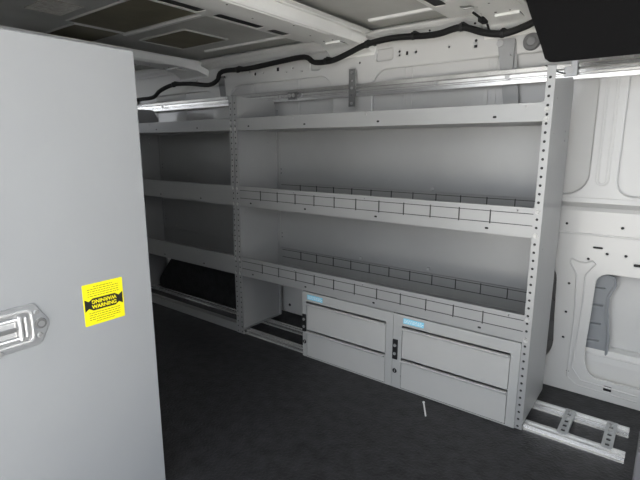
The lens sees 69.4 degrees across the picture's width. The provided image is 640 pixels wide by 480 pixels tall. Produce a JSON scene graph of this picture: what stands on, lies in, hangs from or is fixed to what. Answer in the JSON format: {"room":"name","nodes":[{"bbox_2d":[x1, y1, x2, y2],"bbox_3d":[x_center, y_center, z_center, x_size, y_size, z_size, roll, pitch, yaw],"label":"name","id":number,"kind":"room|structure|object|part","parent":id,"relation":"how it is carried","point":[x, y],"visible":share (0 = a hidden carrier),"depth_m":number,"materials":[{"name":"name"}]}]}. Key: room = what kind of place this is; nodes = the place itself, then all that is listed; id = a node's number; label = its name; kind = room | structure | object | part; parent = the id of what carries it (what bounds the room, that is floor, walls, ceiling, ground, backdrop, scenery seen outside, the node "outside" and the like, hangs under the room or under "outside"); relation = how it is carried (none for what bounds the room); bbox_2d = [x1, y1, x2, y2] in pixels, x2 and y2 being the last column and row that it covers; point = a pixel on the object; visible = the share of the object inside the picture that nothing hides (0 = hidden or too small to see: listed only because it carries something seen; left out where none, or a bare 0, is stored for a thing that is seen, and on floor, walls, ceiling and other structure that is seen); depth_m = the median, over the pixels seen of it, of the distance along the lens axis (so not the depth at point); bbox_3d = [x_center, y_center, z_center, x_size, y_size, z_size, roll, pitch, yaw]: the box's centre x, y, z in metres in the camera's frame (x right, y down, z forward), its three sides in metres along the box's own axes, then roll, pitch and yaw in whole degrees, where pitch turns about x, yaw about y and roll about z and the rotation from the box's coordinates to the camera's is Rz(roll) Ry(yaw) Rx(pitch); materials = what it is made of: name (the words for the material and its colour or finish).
{"room":"vehicle interior","nodes":[
{"label":"vehicle interior","id":0,"kind":"room"},
{"bbox_2d":[0,0,444,69],"bbox_3d":[-0.401,-0.784,1.324,5.400,0.023,2.065,9,14,36],"label":"ceiling","id":1,"kind":"structure","parent":0,"point":[143,25],"depth_m":1.90,"materials":[{"name":"paint"}]},
{"bbox_2d":[526,0,639,61],"bbox_3d":[0.981,-0.590,1.087,0.975,0.274,0.170,9,14,36],"label":"console","id":2,"kind":"object","parent":1,"relation":"hanging from","point":[567,30],"visible":1,"depth_m":1.21,"materials":[{"name":"black plastic"}]},
{"bbox_2d":[135,32,639,410],"bbox_3d":[0.187,-0.229,2.223,5.400,1.450,0.125,9,14,36],"label":"wall","id":3,"kind":"structure","parent":0,"point":[593,349],"depth_m":1.69,"materials":[{"name":"white metal"}]},
{"bbox_2d":[0,26,208,80],"bbox_3d":[-1.332,-0.846,2.039,0.385,0.104,1.830,9,14,36],"label":"trim","id":4,"kind":"structure","parent":3,"relation":"attached to","point":[183,68],"depth_m":2.49,"materials":[{"name":"white paint"}]},
{"bbox_2d":[218,76,225,96],"bbox_3d":[-0.554,-0.858,2.584,0.067,0.109,0.012,9,14,36],"label":"bracket","id":5,"kind":"object","parent":3,"relation":"attached to","point":[221,82],"visible":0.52,"depth_m":2.58,"materials":[{"name":"silver metal"}]},
{"bbox_2d":[149,0,377,58],"bbox_3d":[-0.447,-0.712,1.378,0.370,0.104,1.830,9,14,36],"label":"roof beam","id":6,"kind":"structure","parent":3,"relation":"attached to","point":[302,23],"depth_m":1.68,"materials":[{"name":"white metal"}]},
{"bbox_2d":[135,13,482,80],"bbox_3d":[0.180,-0.895,2.078,5.400,0.078,0.140,9,14,36],"label":"trim","id":7,"kind":"structure","parent":3,"relation":"attached to","point":[435,24],"depth_m":2.24,"materials":[{"name":"white paint"}]},
{"bbox_2d":[137,19,533,101],"bbox_3d":[-0.226,-0.825,2.276,2.677,0.174,0.085,9,14,36],"label":"harness","id":8,"kind":"object","parent":3,"relation":"attached to","point":[462,26],"visible":0.92,"depth_m":1.91,"materials":[{"name":"black plastic"}]},
{"bbox_3d":[0.154,-0.558,2.112,5.400,0.610,0.014,9,14,36],"label":"frame","id":9,"kind":"part","parent":3,"relation":"part of","materials":[{"name":"white paint"}]},
{"bbox_2d":[137,56,639,111],"bbox_3d":[0.055,-0.689,2.122,3.300,0.160,0.036,9,14,36],"label":"wall rail","id":10,"kind":"object","parent":3,"relation":"attached to","point":[620,67],"depth_m":1.83,"materials":[{"name":"metal"}]},
{"bbox_2d":[288,92,302,99],"bbox_3d":[-0.122,-0.699,2.237,0.088,0.037,0.014,9,14,36],"label":"clamp","id":11,"kind":"object","parent":10,"relation":"attached to","point":[291,95],"visible":1,"depth_m":2.24,"materials":[{"name":"silver metal"}]},
{"bbox_3d":[-0.135,-0.702,2.251,0.050,0.037,0.006,9,14,36],"label":"plate","id":12,"kind":"part","parent":11,"relation":"part of","materials":[{"name":"silver metal"}]},
{"bbox_3d":[0.140,-0.672,2.041,0.034,0.160,0.007,9,14,36],"label":"strap bracket","id":13,"kind":"part","parent":10,"relation":"part of","materials":[{"name":"grey metal"}]},
{"bbox_2d":[545,60,578,76],"bbox_3d":[0.804,-0.570,1.542,0.101,0.050,0.014,9,14,36],"label":"clamp","id":14,"kind":"object","parent":10,"relation":"attached to","point":[572,70],"visible":0.84,"depth_m":1.52,"materials":[{"name":"metal"}]},
{"bbox_3d":[0.830,-0.567,1.526,0.040,0.050,0.008,9,14,36],"label":"plate","id":15,"kind":"part","parent":14,"relation":"part of","materials":[{"name":"metal"}]},
{"bbox_3d":[0.171,0.113,2.271,5.400,0.698,0.010,9,14,36],"label":"frame","id":16,"kind":"part","parent":3,"relation":"part of","materials":[{"name":"white paint"}]},
{"bbox_2d":[445,0,480,15],"bbox_3d":[0.585,-0.764,1.469,0.356,0.004,0.200,9,14,36],"label":"trim","id":17,"kind":"structure","parent":3,"relation":"attached to","point":[455,5],"depth_m":1.54,"materials":[{"name":"white paint"}]},
{"bbox_2d":[417,0,536,39],"bbox_3d":[0.112,-0.627,0.960,0.375,0.104,1.830,9,14,36],"label":"trim","id":18,"kind":"structure","parent":3,"relation":"attached to","point":[500,14],"depth_m":1.54,"materials":[{"name":"white paint"}]},
{"bbox_2d":[472,11,489,29],"bbox_3d":[0.548,-0.742,1.571,0.020,0.035,0.149,9,14,36],"label":"lead","id":19,"kind":"object","parent":3,"relation":"hanging from","point":[481,19],"visible":1,"depth_m":1.57,"materials":[{"name":"black rubber"}]},
{"bbox_2d":[496,37,518,103],"bbox_3d":[0.677,-0.610,1.671,0.092,0.228,0.018,9,14,36],"label":"bracket","id":20,"kind":"object","parent":3,"relation":"attached to","point":[506,47],"visible":0.89,"depth_m":1.67,"materials":[{"name":"silver metal"}]},
{"bbox_2d":[523,33,539,50],"bbox_3d":[0.738,-0.693,1.612,0.060,0.060,0.015,9,14,36],"label":"grommet","id":21,"kind":"object","parent":3,"relation":"attached to","point":[531,42],"visible":0.92,"depth_m":1.61,"materials":[{"name":"grey rubber"}]},
{"bbox_3d":[0.874,0.291,1.800,0.120,0.440,0.016,9,14,36],"label":"post","id":22,"kind":"part","parent":3,"relation":"part of","materials":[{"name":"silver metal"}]},
{"bbox_3d":[1.019,0.301,1.690,0.085,0.365,0.025,9,14,36],"label":"post","id":23,"kind":"part","parent":3,"relation":"part of","materials":[{"name":"grey"}]},
{"bbox_3d":[1.237,0.491,1.587,0.600,0.132,0.049,9,14,36],"label":"sill","id":24,"kind":"part","parent":3,"relation":"part of","materials":[{"name":"white paint"}]},
{"bbox_2d":[151,284,639,479],"bbox_3d":[-0.414,0.624,1.591,5.400,0.030,2.020,9,14,36],"label":"floor","id":25,"kind":"structure","parent":0,"point":[234,405],"depth_m":1.55,"materials":[{"name":"black rubber"}]},
{"bbox_2d":[0,28,165,479],"bbox_3d":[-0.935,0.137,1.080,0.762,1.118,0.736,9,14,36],"label":"door","id":26,"kind":"structure","parent":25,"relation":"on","point":[79,388],"depth_m":0.99,"materials":[{"name":"grey paint"}]},
{"bbox_2d":[0,313,31,347],"bbox_3d":[-0.644,0.187,0.858,0.001,0.060,0.196,9,14,36],"label":"latch","id":27,"kind":"object","parent":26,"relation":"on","point":[15,328],"depth_m":0.91,"materials":[{"name":"silver metal"}]},
{"bbox_2d":[160,259,235,307],"bbox_3d":[-0.643,0.214,2.815,0.943,0.283,0.145,9,14,36],"label":"wheel arch cover","id":28,"kind":"object","parent":25,"relation":"on","point":[211,284],"visible":0.26,"depth_m":2.79,"materials":[{"name":"black rubber"}]},
{"bbox_2d":[138,96,267,332],"bbox_3d":[-0.713,-0.176,2.601,1.013,1.134,0.293,9,14,36],"label":"shelving unit","id":29,"kind":"object","parent":25,"relation":"on","point":[196,182],"visible":0.62,"depth_m":2.68,"materials":[{"name":"grey metal"}]},
{"bbox_3d":[-1.106,-0.236,2.895,0.024,1.134,0.285,9,14,36],"label":"panel","id":30,"kind":"part","parent":29,"relation":"part of","materials":[{"name":"grey metal"}]},
{"bbox_3d":[-0.711,-0.610,2.515,1.007,0.053,0.286,9,14,36],"label":"shelf","id":31,"kind":"part","parent":29,"relation":"part of","materials":[{"name":"grey metal"}]},
{"bbox_3d":[-0.711,-0.291,2.580,1.007,0.091,0.286,9,14,36],"label":"shelf","id":32,"kind":"part","parent":29,"relation":"part of","materials":[{"name":"grey metal"}]},
{"bbox_3d":[-0.711,0.041,2.647,1.007,0.090,0.286,9,14,36],"label":"shelf","id":33,"kind":"part","parent":29,"relation":"part of","materials":[{"name":"grey metal"}]},
{"bbox_3d":[-0.796,0.375,2.616,0.987,0.045,0.028,9,14,36],"label":"rail","id":34,"kind":"part","parent":29,"relation":"part of","materials":[{"name":"grey metal"}]},
{"bbox_3d":[-0.626,-0.275,2.696,0.977,0.673,0.002,9,14,36],"label":"panel","id":35,"kind":"part","parent":29,"relation":"part of","materials":[{"name":"grey metal"}]},
{"bbox_3d":[-0.319,-0.117,2.307,0.024,1.134,0.285,9,14,36],"label":"panel","id":36,"kind":"part","parent":29,"relation":"part of","materials":[{"name":"grey metal"}]},
{"bbox_2d":[302,290,393,385],"bbox_3d":[0.175,0.374,1.993,0.444,0.299,0.270,9,14,36],"label":"drawer unit","id":37,"kind":"object","parent":25,"relation":"on","point":[356,337],"visible":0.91,"depth_m":1.89,"materials":[{"name":"grey paint"}]},
{"bbox_3d":[0.093,0.426,1.901,0.384,0.012,0.012,9,14,36],"label":"handle","id":38,"kind":"part","parent":37,"relation":"part of","materials":[{"name":"grey paint"}]},
{"bbox_3d":[0.093,0.300,1.876,0.384,0.012,0.012,9,14,36],"label":"handle","id":39,"kind":"part","parent":37,"relation":"part of","materials":[{"name":"grey paint"}]},
{"bbox_3d":[0.165,0.460,2.003,0.386,0.114,0.223,9,14,36],"label":"drawer","id":40,"kind":"part","parent":37,"relation":"part of","materials":[{"name":"grey paint"}]},
{"bbox_3d":[0.165,0.335,1.978,0.386,0.118,0.223,9,14,36],"label":"drawer","id":41,"kind":"part","parent":37,"relation":"part of","materials":[{"name":"grey paint"}]},
{"bbox_2d":[153,302,625,464],"bbox_3d":[-0.265,0.468,2.237,2.932,0.017,0.048,9,14,36],"label":"rail","id":42,"kind":"object","parent":25,"relation":"on","point":[615,455],"visible":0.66,"depth_m":1.48,"materials":[{"name":"metal"}]},
{"bbox_2d":[556,408,575,434],"bbox_3d":[0.818,0.603,1.533,0.030,0.018,0.166,9,14,36],"label":"bracket","id":43,"kind":"object","parent":42,"relation":"on","point":[565,417],"visible":1,"depth_m":1.53,"materials":[{"name":"metal"}]},
{"bbox_2d":[600,421,617,449],"bbox_3d":[0.915,0.618,1.460,0.030,0.018,0.166,9,14,36],"label":"bracket","id":44,"kind":"object","parent":42,"relation":"on","point":[613,425],"visible":1,"depth_m":1.45,"materials":[{"name":"metal"}]},
{"bbox_2d":[151,285,629,438],"bbox_3d":[-0.173,0.444,2.355,2.932,0.017,0.048,9,14,36],"label":"rail","id":45,"kind":"object","parent":25,"relation":"on","point":[580,418],"visible":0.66,"depth_m":1.65,"materials":[{"name":"metal"}]},
{"bbox_2d":[232,65,573,429],"bbox_3d":[0.220,-0.035,1.904,1.324,1.134,0.293,9,14,36],"label":"shelving unit","id":46,"kind":"object","parent":25,"relation":"on","point":[439,222],"visible":1,"depth_m":1.83,"materials":[{"name":"grey metal"}]},
{"bbox_3d":[-0.297,-0.114,2.290,0.024,1.134,0.285,9,14,36],"label":"panel","id":47,"kind":"part","parent":46,"relation":"part of","materials":[{"name":"grey metal"}]},
{"bbox_3d":[0.222,0.182,1.951,1.318,0.090,0.286,9,14,36],"label":"shelf","id":48,"kind":"part","parent":46,"relation":"part of","materials":[{"name":"grey metal"}]},
{"bbox_3d":[0.222,-0.150,1.883,1.318,0.091,0.286,9,14,36],"label":"shelf","id":49,"kind":"part","parent":46,"relation":"part of","materials":[{"name":"grey metal"}]},
{"bbox_3d":[0.222,-0.468,1.819,1.318,0.053,0.286,9,14,36],"label":"shelf","id":50,"kind":"part","parent":46,"relation":"part of","materials":[{"name":"grey metal"}]},
{"bbox_3d":[0.306,-0.134,2.000,1.288,0.673,0.002,9,14,36],"label":"panel","id":51,"kind":"part","parent":46,"relation":"part of","materials":[{"name":"grey metal"}]},
{"bbox_3d":[0.737,0.043,1.518,0.024,1.134,0.285,9,14,36],"label":"panel","id":52,"kind":"part","parent":46,"relation":"part of","materials":[{"name":"grey metal"}]},
{"bbox_2d":[391,312,521,427],"bbox_3d":[0.532,0.428,1.725,0.454,0.299,0.270,9,14,36],"label":"drawer unit","id":53,"kind":"object","parent":25,"relation":"on","point":[469,370],"visible":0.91,"depth_m":1.62,"materials":[{"name":"grey paint"}]},
{"bbox_3d":[0.457,0.481,1.630,0.383,0.012,0.012,9,14,36],"label":"handle","id":54,"kind":"part","parent":53,"relation":"part of","materials":[{"name":"grey paint"}]},
{"bbox_3d":[0.529,0.515,1.732,0.385,0.114,0.223,9,14,36],"label":"drawer","id":55,"kind":"part","parent":53,"relation":"part of","materials":[{"name":"grey paint"}]},
{"bbox_3d":[0.457,0.355,1.604,0.383,0.012,0.012,9,14,36],"label":"handle","id":56,"kind":"part","parent":53,"relation":"part of","materials":[{"name":"grey paint"}]},
{"bbox_3d":[0.529,0.390,1.706,0.385,0.118,0.223,9,14,36],"label":"drawer","id":57,"kind":"part","parent":53,"relation":"part of","materials":[{"name":"grey paint"}]},
{"bbox_2d":[632,432,639,479],"bbox_3d":[0.819,0.594,0.959,0.294,0.278,0.100,9,14,36],"label":"box","id":58,"kind":"object","parent":25,"relation":"on","point":[636,473],"visible":1,"depth_m":0.99,"materials":[{"name":"grey metal"}]}
]}

